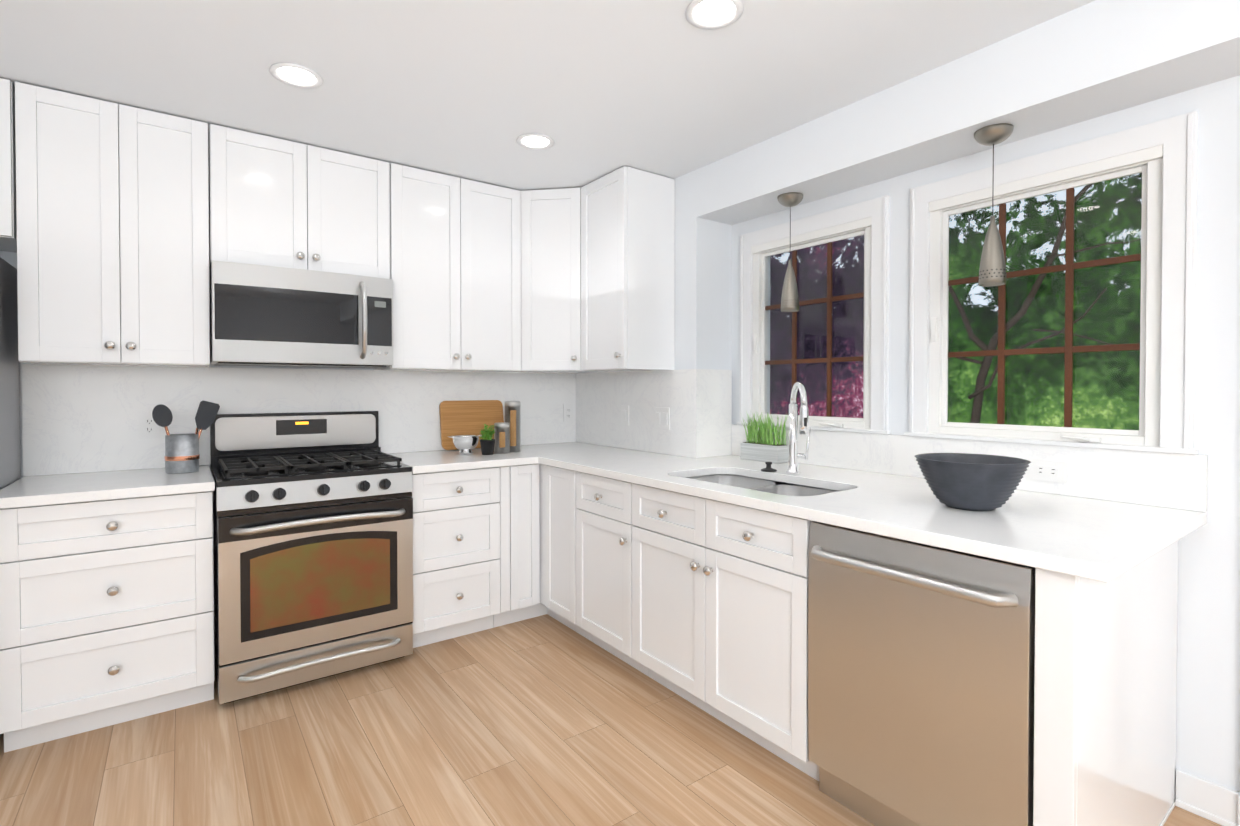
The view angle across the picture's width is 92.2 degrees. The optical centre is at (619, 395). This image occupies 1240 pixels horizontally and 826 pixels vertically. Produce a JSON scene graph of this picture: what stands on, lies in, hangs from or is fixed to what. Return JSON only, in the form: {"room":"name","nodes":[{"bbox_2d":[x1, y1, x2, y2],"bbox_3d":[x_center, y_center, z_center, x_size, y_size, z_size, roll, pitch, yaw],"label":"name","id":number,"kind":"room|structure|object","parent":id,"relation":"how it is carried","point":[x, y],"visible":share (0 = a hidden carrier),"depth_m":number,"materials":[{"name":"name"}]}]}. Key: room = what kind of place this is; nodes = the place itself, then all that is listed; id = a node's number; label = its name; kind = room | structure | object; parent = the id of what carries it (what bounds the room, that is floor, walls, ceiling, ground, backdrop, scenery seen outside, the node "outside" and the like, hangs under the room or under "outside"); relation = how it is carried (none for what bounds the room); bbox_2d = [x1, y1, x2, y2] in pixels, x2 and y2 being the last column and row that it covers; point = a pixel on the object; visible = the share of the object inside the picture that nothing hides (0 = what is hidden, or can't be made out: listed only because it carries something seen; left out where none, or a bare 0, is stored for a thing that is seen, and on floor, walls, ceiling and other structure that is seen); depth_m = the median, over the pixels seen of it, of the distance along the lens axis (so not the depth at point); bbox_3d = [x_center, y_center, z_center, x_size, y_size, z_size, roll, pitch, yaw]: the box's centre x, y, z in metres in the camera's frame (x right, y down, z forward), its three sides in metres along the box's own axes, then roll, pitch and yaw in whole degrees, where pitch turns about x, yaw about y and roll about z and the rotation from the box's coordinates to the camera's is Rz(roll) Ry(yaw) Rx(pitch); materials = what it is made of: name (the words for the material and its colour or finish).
{"room":"kitchen","nodes":[
{"label":"kitchen","id":0,"kind":"room"},
{"bbox_2d":[0,251,373,477],"bbox_3d":[-1.704,0.025,3.157,4.250,2.440,0.100,-1,1,-36],"label":"wall","id":1,"kind":"structure","parent":0,"point":[10,258],"depth_m":2.50,"materials":[{"name":"white paint"}]},
{"bbox_2d":[0,78,16,252],"bbox_3d":[-2.746,-0.884,2.077,0.945,0.586,0.382,-1,1,-36],"label":"upper cabinet","id":2,"kind":"object","parent":1,"relation":"attached to","point":[8,231],"visible":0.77,"depth_m":2.23,"materials":[{"name":"white paint"}]},
{"bbox_2d":[15,82,209,366],"bbox_3d":[-2.118,-0.658,2.542,0.600,1.050,0.382,-1,1,-36],"label":"upper cabinet","id":3,"kind":"object","parent":1,"relation":"attached to","point":[112,214],"visible":1,"depth_m":2.40,"materials":[{"name":"white paint"}]},
{"bbox_2d":[22,364,575,476],"bbox_3d":[-1.397,0.092,3.307,2.734,0.470,0.018,-1,1,-36],"label":"backsplash","id":4,"kind":"structure","parent":1,"relation":"attached to","point":[80,418],"depth_m":2.90,"materials":[{"name":"tile"}]},
{"bbox_2d":[138,412,159,438],"bbox_3d":[-2.154,0.135,2.733,0.078,0.122,0.010,-1,1,-36],"label":"electrical outlet","id":5,"kind":"object","parent":4,"relation":"attached to","point":[149,427],"visible":0.96,"depth_m":2.73,"materials":[{"name":"white plastic"}]},
{"bbox_2d":[563,404,573,421],"bbox_3d":[-0.350,0.115,4.060,0.078,0.122,0.010,-1,1,-36],"label":"electrical outlet","id":6,"kind":"object","parent":4,"relation":"attached to","point":[568,412],"visible":1,"depth_m":4.05,"materials":[{"name":"white plastic"}]},
{"bbox_2d":[208,124,392,367],"bbox_3d":[-1.540,-0.667,2.908,0.756,1.042,0.476,-1,1,-36],"label":"upper cabinet","id":7,"kind":"object","parent":1,"relation":"attached to","point":[299,252],"visible":0.98,"depth_m":2.77,"materials":[{"name":"white paint"}]},
{"bbox_2d":[210,260,392,367],"bbox_3d":[-1.540,-0.365,2.910,0.752,0.438,0.474,-1,1,-36],"label":"microwave","id":8,"kind":"object","parent":7,"relation":"in","point":[268,315],"depth_m":2.74,"materials":[{"name":"silver metal"}]},
{"bbox_2d":[374,163,520,371],"bbox_3d":[-0.964,-0.669,3.390,0.738,1.050,0.382,-1,1,-36],"label":"upper cabinet","id":9,"kind":"object","parent":1,"relation":"attached to","point":[455,259],"visible":0.96,"depth_m":3.24,"materials":[{"name":"white paint"}]},
{"bbox_2d":[510,188,622,372],"bbox_3d":[-0.361,-0.673,3.692,0.598,1.050,0.610,-1,1,-36],"label":"upper cabinet","id":10,"kind":"object","parent":1,"relation":"attached to","point":[550,280],"visible":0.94,"depth_m":3.46,"materials":[{"name":"white paint"}]},
{"bbox_2d":[0,0,1094,190],"bbox_3d":[0.169,-1.213,0.595,4.250,0.100,6.420,-1,1,-36],"label":"ceiling","id":11,"kind":"structure","parent":0,"point":[474,90],"depth_m":2.14,"materials":[{"name":"white paint"}]},
{"bbox_2d":[269,63,322,88],"bbox_3d":[-1.192,-1.179,2.201,0.176,0.008,0.176,-1,1,-36],"label":"recessed light","id":12,"kind":"object","parent":11,"relation":"in","point":[295,75],"visible":1,"depth_m":2.20,"materials":[{"name":"white paint"}]},
{"bbox_2d":[516,133,553,149],"bbox_3d":[-0.395,-1.186,2.788,0.176,0.008,0.176,-1,1,-36],"label":"recessed light","id":13,"kind":"object","parent":11,"relation":"in","point":[535,141],"visible":1,"depth_m":2.79,"materials":[{"name":"white paint"}]},
{"bbox_2d":[685,0,743,29],"bbox_3d":[0.288,-1.174,1.826,0.176,0.008,0.176,-1,1,-36],"label":"recessed light","id":14,"kind":"object","parent":11,"relation":"in","point":[709,14],"visible":1,"depth_m":1.83,"materials":[{"name":"white paint"}]},
{"bbox_2d":[697,0,1239,224],"bbox_3d":[2.004,-1.046,1.208,0.270,0.250,5.030,-1,1,-36],"label":"soffit","id":15,"kind":"structure","parent":11,"relation":"attached to","point":[1094,59],"depth_m":2.02,"materials":[{"name":"white paint"}]},
{"bbox_2d":[777,192,803,311],"bbox_3d":[0.804,-0.671,2.820,0.120,0.540,0.120,-1,1,-36],"label":"pendant light","id":16,"kind":"object","parent":15,"relation":"hanging from","point":[789,300],"visible":1,"depth_m":2.79,"materials":[{"name":"silver metal"}]},
{"bbox_2d":[974,123,1013,286],"bbox_3d":[1.313,-0.662,2.102,0.120,0.540,0.120,-1,1,-36],"label":"pendant light","id":17,"kind":"object","parent":15,"relation":"hanging from","point":[992,270],"visible":0.98,"depth_m":2.08,"materials":[{"name":"silver metal"}]},
{"bbox_2d":[0,614,1221,825],"bbox_3d":[0.169,1.327,0.627,4.250,0.100,6.420,-1,1,-36],"label":"floor","id":18,"kind":"structure","parent":0,"point":[544,720],"depth_m":2.07,"materials":[{"name":"brown wood"}]},
{"bbox_2d":[0,257,20,736],"bbox_3d":[-2.627,0.361,1.900,0.908,1.800,0.777,-1,1,-36],"label":"fridge","id":19,"kind":"object","parent":18,"relation":"on","point":[10,471],"depth_m":2.33,"materials":[{"name":"grey"}]},
{"bbox_2d":[0,491,214,752],"bbox_3d":[-2.043,0.816,2.441,0.613,0.876,0.662,-1,1,-36],"label":"base cabinet","id":20,"kind":"object","parent":18,"relation":"on","point":[106,613],"visible":1,"depth_m":2.19,"materials":[{"name":"white paint"}]},
{"bbox_2d":[0,465,214,508],"bbox_3d":[-2.053,0.358,2.434,0.638,0.038,0.653,-1,1,-36],"label":"countertop","id":21,"kind":"structure","parent":20,"relation":"on","point":[25,491],"depth_m":2.29,"materials":[{"name":"stone"}]},
{"bbox_2d":[152,400,219,473],"bbox_3d":[-1.916,0.178,2.642,0.241,0.315,0.125,-1,1,-36],"label":"utensil crock","id":22,"kind":"object","parent":21,"relation":"on","point":[182,454],"visible":1,"depth_m":2.59,"materials":[{"name":"silver metal"}]},
{"bbox_2d":[210,411,412,703],"bbox_3d":[-1.456,0.669,2.817,0.762,1.160,0.744,-1,1,-36],"label":"range","id":23,"kind":"object","parent":18,"relation":"on","point":[313,540],"visible":1,"depth_m":2.59,"materials":[{"name":"silver metal"}]},
{"bbox_2d":[412,467,499,647],"bbox_3d":[-0.985,0.806,3.220,0.460,0.876,0.662,-1,1,-36],"label":"base cabinet","id":24,"kind":"object","parent":18,"relation":"on","point":[456,553],"visible":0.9,"depth_m":2.98,"materials":[{"name":"white paint"}]},
{"bbox_2d":[493,463,590,640],"bbox_3d":[-0.356,0.803,3.483,0.860,0.876,0.982,-1,1,-36],"label":"base cabinet","id":25,"kind":"object","parent":18,"relation":"on","point":[538,508],"visible":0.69,"depth_m":3.17,"materials":[{"name":"white paint"}]},
{"bbox_2d":[390,442,1206,581],"bbox_3d":[0.196,0.452,2.567,1.592,0.230,3.106,-1,1,-36],"label":"countertop","id":26,"kind":"structure","parent":25,"relation":"on","point":[1099,540],"depth_m":1.87,"materials":[{"name":"stone"}]},
{"bbox_2d":[448,434,482,454],"bbox_3d":[-0.866,0.274,3.354,0.195,0.105,0.156,-1,1,-36],"label":"colander","id":27,"kind":"object","parent":26,"relation":"on","point":[465,444],"visible":1,"depth_m":3.31,"materials":[{"name":"silver metal"}]},
{"bbox_2d":[439,400,503,449],"bbox_3d":[-0.892,0.174,3.625,0.400,0.291,0.064,-1,1,-36],"label":"cutting board","id":28,"kind":"object","parent":26,"relation":"on","point":[466,417],"visible":0.71,"depth_m":3.60,"materials":[{"name":"brown wood"}]},
{"bbox_2d":[480,424,495,454],"bbox_3d":[-0.736,0.241,3.324,0.104,0.171,0.094,-1,1,-36],"label":"herb pot","id":29,"kind":"object","parent":26,"relation":"on","point":[487,445],"visible":1,"depth_m":3.30,"materials":[{"name":"black"}]},
{"bbox_2d":[494,422,509,453],"bbox_3d":[-0.673,0.240,3.402,0.088,0.172,0.088,-1,1,-36],"label":"canister","id":30,"kind":"object","parent":26,"relation":"on","point":[502,436],"visible":0.98,"depth_m":3.37,"materials":[{"name":"silver metal"}]},
{"bbox_2d":[505,401,520,451],"bbox_3d":[-0.627,0.179,3.487,0.092,0.292,0.092,-1,1,-36],"label":"canister","id":31,"kind":"object","parent":26,"relation":"on","point":[512,413],"visible":0.94,"depth_m":3.45,"materials":[{"name":"silver metal"}]},
{"bbox_2d":[689,475,833,495],"bbox_3d":[0.552,0.472,2.425,0.400,0.194,0.706,-1,1,-36],"label":"sink","id":32,"kind":"object","parent":26,"relation":"in","point":[736,481],"depth_m":2.55,"materials":[{"name":"silver metal"}]},
{"bbox_2d":[740,412,788,463],"bbox_3d":[0.727,0.202,3.039,0.107,0.256,0.286,-1,1,-36],"label":"grass planter","id":33,"kind":"object","parent":26,"relation":"on","point":[765,448],"visible":1,"depth_m":3.00,"materials":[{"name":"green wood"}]},
{"bbox_2d":[761,462,776,471],"bbox_3d":[0.663,0.315,2.660,0.072,0.041,0.071,-1,1,-36],"label":"stopper","id":34,"kind":"object","parent":26,"relation":"on","point":[768,468],"visible":1,"depth_m":2.65,"materials":[{"name":"black rubber"}]},
{"bbox_2d":[786,381,810,473],"bbox_3d":[0.759,0.138,2.528,0.169,0.398,0.184,-1,1,-36],"label":"faucet","id":35,"kind":"object","parent":26,"relation":"on","point":[794,455],"visible":1,"depth_m":2.58,"materials":[{"name":"silver metal"}]},
{"bbox_2d":[914,453,1030,510],"bbox_3d":[1.087,0.269,1.855,0.312,0.152,0.312,-1,1,-36],"label":"bowl","id":36,"kind":"object","parent":26,"relation":"on","point":[973,482],"visible":1,"depth_m":1.77,"materials":[{"name":"grey ceramic"}]},
{"bbox_2d":[575,471,647,675],"bbox_3d":[0.152,0.809,2.960,0.662,0.876,0.457,-1,1,-36],"label":"base cabinet","id":37,"kind":"object","parent":18,"relation":"on","point":[604,525],"visible":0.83,"depth_m":2.77,"materials":[{"name":"white paint"}]},
{"bbox_2d":[632,474,818,780],"bbox_3d":[0.557,0.816,2.409,0.662,0.876,0.905,-1,1,-36],"label":"base cabinet","id":38,"kind":"object","parent":18,"relation":"on","point":[720,610],"visible":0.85,"depth_m":2.15,"materials":[{"name":"white paint"}]},
{"bbox_2d":[808,521,1034,825],"bbox_3d":[0.984,0.828,1.782,0.661,0.868,0.607,-1,1,-36],"label":"dishwasher","id":39,"kind":"object","parent":18,"relation":"on","point":[921,665],"visible":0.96,"depth_m":1.58,"materials":[{"name":"silver metal"}]},
{"bbox_2d":[1033,541,1177,825],"bbox_3d":[1.336,0.827,1.606,0.897,0.876,0.080,-1,1,-36],"label":"end panel","id":40,"kind":"object","parent":18,"relation":"on","point":[1105,684],"visible":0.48,"depth_m":1.44,"materials":[{"name":"white paint"}]},
{"bbox_2d":[675,170,731,369],"bbox_3d":[0.161,0.018,3.727,0.270,2.440,1.190,-1,1,-36],"label":"wall","id":41,"kind":"structure","parent":0,"point":[703,293],"depth_m":3.23,"materials":[{"name":"white paint"}]},
{"bbox_2d":[581,166,674,371],"bbox_3d":[0.024,-0.669,3.351,0.382,1.050,0.420,-1,1,-36],"label":"upper cabinet","id":42,"kind":"object","parent":41,"relation":"attached to","point":[627,268],"visible":1,"depth_m":3.21,"materials":[{"name":"white paint"}]},
{"bbox_2d":[576,369,731,457],"bbox_3d":[0.157,0.087,3.700,0.269,0.470,1.189,-1,1,-36],"label":"backsplash","id":43,"kind":"structure","parent":41,"relation":"attached to","point":[698,402],"depth_m":3.38,"materials":[{"name":"tile"}]},
{"bbox_2d":[655,407,669,429],"bbox_3d":[0.236,0.127,3.355,0.011,0.122,0.125,-1,1,-36],"label":"light switch","id":44,"kind":"object","parent":43,"relation":"attached to","point":[662,418],"visible":1,"depth_m":3.35,"materials":[{"name":"white plastic"}]},
{"bbox_2d":[732,75,1239,799],"bbox_3d":[2.173,0.173,1.348,0.150,2.190,5.030,-1,1,-36],"label":"wall","id":45,"kind":"structure","parent":0,"point":[1208,665],"depth_m":1.79,"materials":[{"name":"white paint"}]},
{"bbox_2d":[736,195,890,433],"bbox_3d":[0.928,-0.353,2.933,0.120,1.032,0.864,-1,1,-36],"label":"window","id":46,"kind":"structure","parent":45,"relation":"in","point":[869,220],"depth_m":2.86,"materials":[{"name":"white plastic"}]},
{"bbox_2d":[732,424,1207,511],"bbox_3d":[1.188,0.252,2.543,0.018,0.169,1.897,-1,1,-36],"label":"backsplash","id":47,"kind":"structure","parent":45,"relation":"attached to","point":[1171,480],"depth_m":2.06,"materials":[{"name":"tile"}]},
{"bbox_2d":[1028,459,1067,482],"bbox_3d":[1.500,0.263,2.096,0.010,0.074,0.118,-1,1,-36],"label":"electrical outlet","id":48,"kind":"object","parent":47,"relation":"attached to","point":[1047,470],"visible":1,"depth_m":2.09,"materials":[{"name":"white plastic"}]},
{"bbox_2d":[904,111,1198,454],"bbox_3d":[1.494,-0.344,2.164,0.120,1.032,0.894,-1,1,-36],"label":"window","id":49,"kind":"structure","parent":45,"relation":"in","point":[1161,156],"depth_m":2.03,"materials":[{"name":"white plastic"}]},
{"bbox_2d":[1175,769,1239,825],"bbox_3d":[2.655,1.223,0.563,0.020,0.110,3.173,-1,1,-36],"label":"baseboard","id":50,"kind":"structure","parent":45,"relation":"attached to","point":[1208,800],"depth_m":1.78,"materials":[{"name":"white paint"}]},
{"bbox_2d":[1238,794,1239,825],"bbox_3d":[2.099,0.208,1.299,0.028,2.120,1.037,-1,1,-36],"label":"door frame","id":51,"kind":"structure","parent":45,"relation":"attached to","point":[1239,810],"depth_m":1.72,"materials":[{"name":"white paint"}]},
{"label":"outside","id":52,"kind":"structure","parent":0,"visible":0},
{"bbox_2d":[770,173,1141,429],"bbox_3d":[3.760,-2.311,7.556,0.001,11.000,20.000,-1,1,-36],"label":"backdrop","id":53,"kind":"structure","parent":52,"point":[1088,419],"depth_m":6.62,"materials":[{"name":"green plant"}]},
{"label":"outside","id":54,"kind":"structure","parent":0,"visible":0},
{"bbox_2d":[949,184,1140,422],"bbox_3d":[3.102,-0.225,5.046,0.354,3.914,2.312,-1,1,-36],"label":"tree","id":55,"kind":"object","parent":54,"point":[1009,324],"depth_m":4.95,"materials":[{"name":"brown plant"}]}
]}

